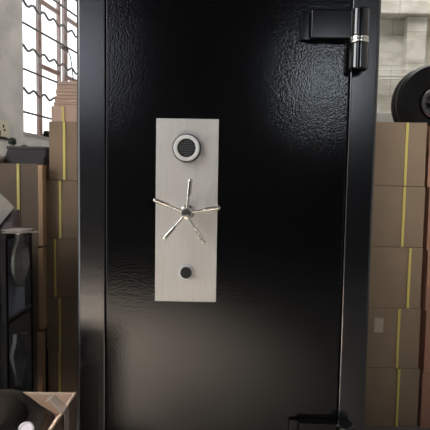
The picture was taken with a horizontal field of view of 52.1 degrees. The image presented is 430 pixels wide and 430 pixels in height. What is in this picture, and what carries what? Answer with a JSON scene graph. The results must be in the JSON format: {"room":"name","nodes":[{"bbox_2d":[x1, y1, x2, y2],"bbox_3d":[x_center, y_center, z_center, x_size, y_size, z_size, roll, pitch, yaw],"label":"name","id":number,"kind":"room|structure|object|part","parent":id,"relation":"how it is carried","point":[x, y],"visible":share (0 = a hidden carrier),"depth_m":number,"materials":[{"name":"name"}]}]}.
{"room":"warehouse","nodes":[
{"label":"warehouse","id":0,"kind":"room"},
{"bbox_2d":[0,0,48,155],"bbox_3d":[-2.243,-1.291,-0.079,0.240,4.348,9.799,2,4,13],"label":"wall","id":1,"kind":"structure","parent":0,"point":[11,21],"depth_m":3.08,"materials":[{"name":"grey paint"}]},
{"bbox_2d":[0,120,8,136],"bbox_3d":[-1.449,-0.584,2.947,0.014,0.106,0.190,2,4,13],"label":"wall socket","id":2,"kind":"object","parent":1,"relation":"attached to","point":[4,125],"visible":1,"depth_m":2.99,"materials":[{"name":"beige plastic"}]},
{"bbox_2d":[24,134,48,140],"bbox_3d":[-1.340,-0.638,3.994,0.240,0.030,1.550,2,4,13],"label":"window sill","id":3,"kind":"structure","parent":1,"relation":"attached to","point":[27,134],"depth_m":3.38,"materials":[{"name":"grey paint"}]},
{"bbox_2d":[43,130,48,136],"bbox_3d":[-1.378,-0.659,3.599,0.060,0.064,0.060,1,4,0],"label":"pot","id":4,"kind":"object","parent":3,"relation":"on","point":[46,133],"visible":0.7,"depth_m":3.58,"materials":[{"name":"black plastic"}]},
{"bbox_2d":[24,0,76,135],"bbox_3d":[-1.293,-1.574,3.925,0.105,1.850,1.550,2,4,13],"label":"window","id":5,"kind":"structure","parent":1,"relation":"in","point":[38,3],"depth_m":3.71,"materials":[{"name":"paint"}]},
{"bbox_2d":[24,111,50,119],"bbox_3d":[-1.378,-0.771,3.405,0.020,0.016,0.327,2,4,13],"label":"window grille","id":6,"kind":"object","parent":5,"relation":"attached to","point":[30,113],"depth_m":3.40,"materials":[{"name":"grey metal"}]},
{"bbox_2d":[23,86,54,101],"bbox_3d":[-1.370,-0.930,3.419,0.020,0.048,0.393,2,4,13],"label":"window grille","id":7,"kind":"object","parent":5,"relation":"attached to","point":[24,88],"depth_m":3.40,"materials":[{"name":"grey metal"}]},
{"bbox_2d":[23,68,57,83],"bbox_3d":[-1.362,-1.084,3.432,0.020,0.017,0.436,2,4,13],"label":"window grille","id":8,"kind":"object","parent":5,"relation":"attached to","point":[25,69],"depth_m":3.42,"materials":[{"name":"grey metal"}]},
{"bbox_2d":[22,0,76,37],"bbox_3d":[-1.320,-1.571,3.546,0.020,0.048,0.738,2,4,13],"label":"window grille","id":9,"kind":"object","parent":5,"relation":"attached to","point":[31,5],"depth_m":3.49,"materials":[{"name":"grey metal"}]},
{"bbox_2d":[23,21,76,53],"bbox_3d":[-1.322,-1.421,3.559,0.020,0.019,0.729,2,4,13],"label":"window grille","id":10,"kind":"object","parent":5,"relation":"attached to","point":[24,23],"depth_m":3.52,"materials":[{"name":"grey metal"}]},
{"bbox_2d":[23,43,76,74],"bbox_3d":[-1.326,-1.251,3.568,0.020,0.049,0.731,2,4,13],"label":"window grille","id":11,"kind":"object","parent":5,"relation":"attached to","point":[43,54],"depth_m":3.51,"materials":[{"name":"grey metal"}]},
{"bbox_2d":[53,0,76,17],"bbox_3d":[-1.274,-1.748,3.725,0.020,0.021,0.351,2,4,13],"label":"window grille","id":12,"kind":"object","parent":5,"relation":"attached to","point":[55,1],"depth_m":3.73,"materials":[{"name":"grey metal"}]},
{"bbox_2d":[76,407,429,429],"bbox_3d":[-0.132,0.974,-0.086,6.431,0.100,9.700,1,4,0],"label":"floor","id":13,"kind":"structure","parent":0,"point":[366,427],"depth_m":1.69,"materials":[{"name":"concrete"}]},
{"bbox_2d":[0,230,33,391],"bbox_3d":[-0.854,0.429,1.502,0.415,0.752,0.210,1,4,0],"label":"tool rack","id":14,"kind":"object","parent":13,"relation":"on","point":[16,303],"visible":0.7,"depth_m":1.53,"materials":[{"name":"black metal"}]},
{"bbox_3d":[-0.670,0.444,1.411,0.016,0.740,0.016,1,4,0],"label":"post","id":15,"kind":"part","parent":14,"relation":"part of","materials":[{"name":"black metal"}]},
{"bbox_2d":[0,194,14,224],"bbox_3d":[-0.737,-0.014,1.506,0.102,0.132,0.006,1,4,0],"label":"sheet","id":16,"kind":"object","parent":14,"relation":"on","point":[6,207],"visible":1,"depth_m":1.50,"materials":[{"name":"grey paper"}]},
{"bbox_2d":[0,209,19,229],"bbox_3d":[-0.734,0.016,1.543,0.074,0.069,0.061,1,4,0],"label":"carton","id":17,"kind":"object","parent":14,"relation":"on","point":[13,219],"visible":0.64,"depth_m":1.51,"materials":[{"name":"cardboard"}]},
{"bbox_3d":[-0.716,0.011,1.512,0.028,0.023,0.002,1,4,0],"label":"printed panel","id":18,"kind":"part","parent":17,"relation":"part of","materials":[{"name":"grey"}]},
{"bbox_2d":[0,305,30,325],"bbox_3d":[-0.859,0.336,1.496,0.393,0.014,0.198,1,4,0],"label":"shelf","id":19,"kind":"object","parent":14,"relation":"attached to","point":[25,309],"depth_m":1.47,"materials":[{"name":"black metal"}]},
{"bbox_3d":[-0.667,0.201,1.470,0.004,0.258,0.134,1,4,0],"label":"panel","id":20,"kind":"part","parent":14,"relation":"part of","materials":[{"name":"black metal"}]},
{"bbox_2d":[0,230,32,239],"bbox_3d":[-0.854,0.061,1.477,0.403,0.014,0.210,1,4,0],"label":"shelf","id":21,"kind":"object","parent":14,"relation":"attached to","point":[3,236],"depth_m":1.42,"materials":[{"name":"black metal"}]},
{"bbox_2d":[10,334,27,385],"bbox_3d":[-0.648,0.473,1.457,0.025,0.188,0.111,1,4,0],"label":"hanging cloth","id":22,"kind":"object","parent":14,"relation":"hanging from","point":[18,354],"visible":1,"depth_m":1.44,"materials":[{"name":"grey cloth"}]},
{"bbox_2d":[1,231,38,234],"bbox_3d":[-0.642,0.057,1.453,0.080,0.004,0.084,2,4,20],"label":"paper pad","id":23,"kind":"object","parent":14,"relation":"on","point":[30,231],"visible":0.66,"depth_m":1.42,"materials":[{"name":"white paper"}]},
{"bbox_2d":[5,230,31,232],"bbox_3d":[-0.642,0.053,1.442,0.066,0.004,0.084,0,4,-11],"label":"paper pad","id":24,"kind":"object","parent":23,"relation":"on","point":[28,230],"visible":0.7,"depth_m":1.41,"materials":[{"name":"white paper"}]},
{"bbox_2d":[1,228,34,231],"bbox_3d":[-0.650,0.049,1.452,0.071,0.003,0.084,1,4,6],"label":"paper pad","id":25,"kind":"object","parent":24,"relation":"on","point":[11,229],"visible":1,"depth_m":1.44,"materials":[{"name":"white paper"}]},
{"bbox_3d":[-0.665,0.333,1.495,0.012,0.012,0.182,1,4,0],"label":"rail","id":26,"kind":"part","parent":14,"relation":"part of","materials":[{"name":"grey metal"}]},
{"bbox_2d":[11,234,29,286],"bbox_3d":[-0.643,0.148,1.448,0.026,0.190,0.112,1,4,0],"label":"hanging cloth","id":27,"kind":"object","parent":14,"relation":"hanging from","point":[20,262],"visible":0.97,"depth_m":1.43,"materials":[{"name":"grey fabric"}]},
{"bbox_3d":[-0.670,0.432,1.595,0.016,0.740,0.016,1,4,0],"label":"post","id":28,"kind":"part","parent":14,"relation":"part of","materials":[{"name":"black metal"}]},
{"bbox_2d":[33,327,47,391],"bbox_3d":[-0.998,0.605,1.976,0.622,0.335,0.453,1,4,0],"label":"cardboard box","id":29,"kind":"object","parent":13,"relation":"on","point":[40,352],"visible":0.23,"depth_m":1.75,"materials":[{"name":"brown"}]},
{"bbox_2d":[32,246,46,329],"bbox_3d":[-0.986,0.272,1.952,0.622,0.330,0.451,1,4,0],"label":"cardboard box","id":30,"kind":"object","parent":29,"relation":"on","point":[39,277],"visible":0.24,"depth_m":1.73,"materials":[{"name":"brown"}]},
{"bbox_2d":[0,163,48,246],"bbox_3d":[-0.978,-0.056,1.930,0.622,0.323,0.450,1,4,0],"label":"cardboard box","id":31,"kind":"object","parent":30,"relation":"on","point":[23,186],"visible":0.48,"depth_m":1.71,"materials":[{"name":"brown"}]},
{"bbox_2d":[0,155,4,162],"bbox_3d":[-0.910,-0.232,1.822,0.072,0.042,0.101,1,4,0],"label":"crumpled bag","id":32,"kind":"object","parent":31,"relation":"on","point":[2,158],"visible":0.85,"depth_m":1.82,"materials":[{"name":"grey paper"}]},
{"bbox_2d":[4,146,48,164],"bbox_3d":[-0.797,-0.256,1.940,0.183,0.078,0.227,1,4,0],"label":"plastic crate","id":33,"kind":"object","parent":31,"relation":"on","point":[15,154],"visible":0.73,"depth_m":1.84,"materials":[{"name":"grey plastic"}]},
{"bbox_2d":[8,138,15,145],"bbox_3d":[-0.873,-0.313,1.894,0.033,0.040,0.033,1,4,0],"label":"thread spool","id":34,"kind":"object","parent":33,"relation":"on","point":[12,141],"visible":0.84,"depth_m":1.88,"materials":[{"name":"grey paper"}]},
{"bbox_2d":[23,392,75,429],"bbox_3d":[-0.586,0.656,0.974,0.449,0.379,0.355,1,4,0],"label":"carton","id":35,"kind":"object","parent":13,"relation":"on","point":[68,399],"visible":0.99,"depth_m":1.13,"materials":[{"name":"cardboard"}]},
{"bbox_2d":[0,389,68,429],"bbox_3d":[-0.562,0.608,0.970,0.417,0.366,0.314,1,4,0],"label":"bag","id":36,"kind":"object","parent":35,"relation":"in","point":[16,407],"visible":0.94,"depth_m":1.03,"materials":[{"name":"black"}]},
{"bbox_2d":[18,421,34,429],"bbox_3d":[-0.416,0.473,0.967,0.036,0.034,0.023,1,4,0],"label":"round lid","id":37,"kind":"object","parent":36,"relation":"on","point":[27,425],"visible":1,"depth_m":0.97,"materials":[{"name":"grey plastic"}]},
{"bbox_3d":[-0.362,0.661,0.974,0.001,0.371,0.353,1,4,0],"label":"panel","id":38,"kind":"part","parent":35,"relation":"part of","materials":[{"name":"brown cardboard"}]},
{"bbox_2d":[77,0,380,429],"bbox_3d":[0.027,0.023,1.386,0.814,1.608,0.488,1,4,0],"label":"safe","id":39,"kind":"object","parent":13,"relation":"on","point":[226,148],"visible":1,"depth_m":1.20,"materials":[{"name":"black paint"}]},
{"bbox_3d":[-0.078,-0.010,1.198,0.168,0.499,0.003,1,4,0],"label":"lock plate","id":40,"kind":"part","parent":39,"relation":"part of","materials":[{"name":"metal"}]},
{"bbox_3d":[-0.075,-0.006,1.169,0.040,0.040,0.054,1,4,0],"label":"spoked handle","id":41,"kind":"part","parent":39,"relation":"part of","materials":[{"name":"silver metal"}]},
{"bbox_2d":[364,367,419,426],"bbox_3d":[0.572,0.673,2.129,0.434,0.230,0.873,1,4,0],"label":"cardboard box","id":42,"kind":"object","parent":13,"relation":"on","point":[392,394],"visible":0.18,"depth_m":1.70,"materials":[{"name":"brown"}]},
{"bbox_2d":[367,307,420,367],"bbox_3d":[0.568,0.441,2.113,0.434,0.233,0.868,1,4,0],"label":"cardboard box","id":43,"kind":"object","parent":42,"relation":"on","point":[393,333],"visible":0.24,"depth_m":1.68,"materials":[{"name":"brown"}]},
{"bbox_2d":[369,246,422,307],"bbox_3d":[0.569,0.207,2.098,0.434,0.232,0.873,1,4,0],"label":"cardboard box","id":44,"kind":"object","parent":43,"relation":"on","point":[396,272],"visible":0.22,"depth_m":1.67,"materials":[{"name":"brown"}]},
{"bbox_2d":[372,186,424,246],"bbox_3d":[0.571,-0.024,2.082,0.434,0.228,0.869,1,4,0],"label":"cardboard box","id":45,"kind":"object","parent":44,"relation":"on","point":[398,211],"visible":0.23,"depth_m":1.65,"materials":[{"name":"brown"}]},
{"bbox_2d":[374,122,426,185],"bbox_3d":[0.570,-0.257,2.067,0.434,0.235,0.869,1,4,0],"label":"cardboard box","id":46,"kind":"object","parent":45,"relation":"on","point":[400,149],"visible":0.21,"depth_m":1.64,"materials":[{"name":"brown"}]},
{"bbox_2d":[417,370,429,427],"bbox_3d":[1.009,0.688,2.119,0.434,0.216,0.873,1,4,0],"label":"cardboard box","id":47,"kind":"object","parent":13,"relation":"on","point":[423,420],"visible":0.06,"depth_m":1.69,"materials":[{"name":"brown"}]},
{"bbox_2d":[418,308,429,372],"bbox_3d":[1.016,0.459,2.104,0.434,0.241,0.869,1,4,0],"label":"cardboard box","id":48,"kind":"object","parent":47,"relation":"on","point":[424,340],"visible":0.05,"depth_m":1.68,"materials":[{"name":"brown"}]},
{"bbox_2d":[420,249,429,310],"bbox_3d":[1.014,0.223,2.088,0.434,0.228,0.873,1,4,0],"label":"cardboard box","id":49,"kind":"object","parent":48,"relation":"on","point":[425,280],"visible":0.1,"depth_m":1.67,"materials":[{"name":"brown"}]},
{"bbox_2d":[422,187,429,249],"bbox_3d":[1.012,-0.010,2.073,0.434,0.236,0.873,1,4,0],"label":"cardboard box","id":50,"kind":"object","parent":49,"relation":"on","point":[426,229],"visible":0.12,"depth_m":1.65,"materials":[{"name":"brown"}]},
{"bbox_2d":[411,126,429,186],"bbox_3d":[1.007,-0.242,2.057,0.434,0.226,0.872,1,4,0],"label":"cardboard box","id":51,"kind":"object","parent":50,"relation":"on","point":[427,161],"visible":0.05,"depth_m":1.64,"materials":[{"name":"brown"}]},
{"bbox_2d":[391,64,429,125],"bbox_3d":[1.112,-0.567,2.266,0.396,0.396,0.116,1,4,-4],"label":"wheel","id":52,"kind":"object","parent":51,"relation":"on","point":[410,101],"visible":0.84,"depth_m":2.21,"materials":[{"name":"black rubber"}]},
{"bbox_3d":[-0.487,0.751,2.036,0.404,0.052,0.460,1,4,0],"label":"cardboard box","id":53,"kind":"object","parent":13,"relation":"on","visible":0},
{"bbox_2d":[48,350,77,393],"bbox_3d":[-0.483,0.632,2.028,0.404,0.183,0.460,1,4,0],"label":"cardboard box","id":54,"kind":"object","parent":53,"relation":"on","point":[62,364],"visible":0.17,"depth_m":1.80,"materials":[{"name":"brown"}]},
{"bbox_2d":[47,297,77,349],"bbox_3d":[-0.484,0.430,2.014,0.404,0.218,0.461,1,4,0],"label":"cardboard box","id":55,"kind":"object","parent":54,"relation":"on","point":[62,312],"visible":0.29,"depth_m":1.79,"materials":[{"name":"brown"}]},
{"bbox_2d":[45,238,77,296],"bbox_3d":[-0.485,0.201,1.999,0.404,0.237,0.458,1,4,0],"label":"cardboard box","id":56,"kind":"object","parent":55,"relation":"on","point":[61,253],"visible":0.2,"depth_m":1.77,"materials":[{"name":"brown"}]},
{"bbox_2d":[46,180,77,238],"bbox_3d":[-0.475,-0.035,1.984,0.404,0.232,0.460,1,4,0],"label":"cardboard box","id":57,"kind":"object","parent":56,"relation":"on","point":[61,195],"visible":0.22,"depth_m":1.76,"materials":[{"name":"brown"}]},
{"bbox_2d":[49,122,76,180],"bbox_3d":[-0.457,-0.266,1.968,0.404,0.228,0.459,1,4,0],"label":"cardboard box","id":58,"kind":"object","parent":57,"relation":"on","point":[62,135],"visible":0.16,"depth_m":1.74,"materials":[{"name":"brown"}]},
{"bbox_2d":[51,106,76,121],"bbox_3d":[-0.469,-0.412,1.948,0.364,0.061,0.421,1,4,0],"label":"cardboard box","id":59,"kind":"object","parent":58,"relation":"on","point":[58,113],"visible":0.2,"depth_m":1.74,"materials":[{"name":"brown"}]},
{"bbox_2d":[54,102,76,105],"bbox_3d":[-0.471,-0.450,1.930,0.344,0.017,0.372,1,4,0],"label":"carton","id":60,"kind":"object","parent":59,"relation":"on","point":[55,103],"visible":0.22,"depth_m":1.75,"materials":[{"name":"cardboard"}]},
{"bbox_2d":[54,96,76,101],"bbox_3d":[-0.466,-0.471,1.929,0.344,0.023,0.372,1,4,1],"label":"carton","id":61,"kind":"object","parent":60,"relation":"on","point":[57,98],"visible":0.22,"depth_m":1.75,"materials":[{"name":"cardboard"}]},
{"bbox_2d":[55,89,76,95],"bbox_3d":[-0.462,-0.497,1.927,0.344,0.028,0.372,1,4,-1],"label":"carton","id":62,"kind":"object","parent":61,"relation":"on","point":[59,92],"visible":0.22,"depth_m":1.74,"materials":[{"name":"cardboard"}]},
{"bbox_2d":[57,81,76,88],"bbox_3d":[-0.450,-0.525,1.925,0.344,0.028,0.372,1,4,1],"label":"carton","id":63,"kind":"object","parent":62,"relation":"on","point":[61,84],"visible":0.22,"depth_m":1.74,"materials":[{"name":"cardboard"}]},
{"bbox_2d":[377,19,429,112],"bbox_3d":[0.966,-1.542,4.507,4.320,4.348,0.200,1,4,0],"label":"wall","id":64,"kind":"structure","parent":0,"point":[391,30],"depth_m":4.40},
{"bbox_2d":[377,113,393,121],"bbox_3d":[1.075,-0.200,4.485,1.544,1.676,0.020,1,4,0],"label":"trim","id":65,"kind":"structure","parent":64,"relation":"attached to","point":[381,117],"depth_m":4.42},
{"bbox_2d":[381,0,429,19],"bbox_3d":[1.636,-2.148,4.285,2.600,0.420,0.160,1,4,0],"label":"trim","id":66,"kind":"structure","parent":64,"relation":"attached to","point":[390,9],"depth_m":4.22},
{"bbox_2d":[401,17,427,77],"bbox_3d":[1.953,-0.641,4.415,0.196,2.594,0.100,1,4,0],"label":"trim","id":67,"kind":"structure","parent":64,"relation":"attached to","point":[415,28],"depth_m":4.30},
{"bbox_3d":[3.020,-1.193,-0.233,0.200,4.348,9.300,1,4,0],"label":"wall","id":68,"kind":"structure","parent":0,"visible":0},
{"bbox_2d":[378,78,401,79],"bbox_3d":[1.722,-1.335,4.299,2.400,0.029,0.011,1,4,0],"label":"cable","id":69,"kind":"object","parent":68,"relation":"attached to","point":[378,78],"visible":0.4,"depth_m":4.30,"materials":[{"name":"white plastic"}]},
{"bbox_2d":[378,74,404,75],"bbox_3d":[1.723,-1.368,4.297,2.400,0.034,0.016,1,4,0],"label":"cable","id":70,"kind":"object","parent":68,"relation":"attached to","point":[378,74],"visible":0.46,"depth_m":4.29,"materials":[{"name":"white plastic"}]},
{"bbox_2d":[379,69,414,69],"bbox_3d":[1.724,-1.422,4.293,2.400,0.030,0.012,1,4,0],"label":"cable","id":71,"kind":"object","parent":68,"relation":"attached to","point":[379,69],"visible":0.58,"depth_m":4.29,"materials":[{"name":"white plastic"}]}
]}

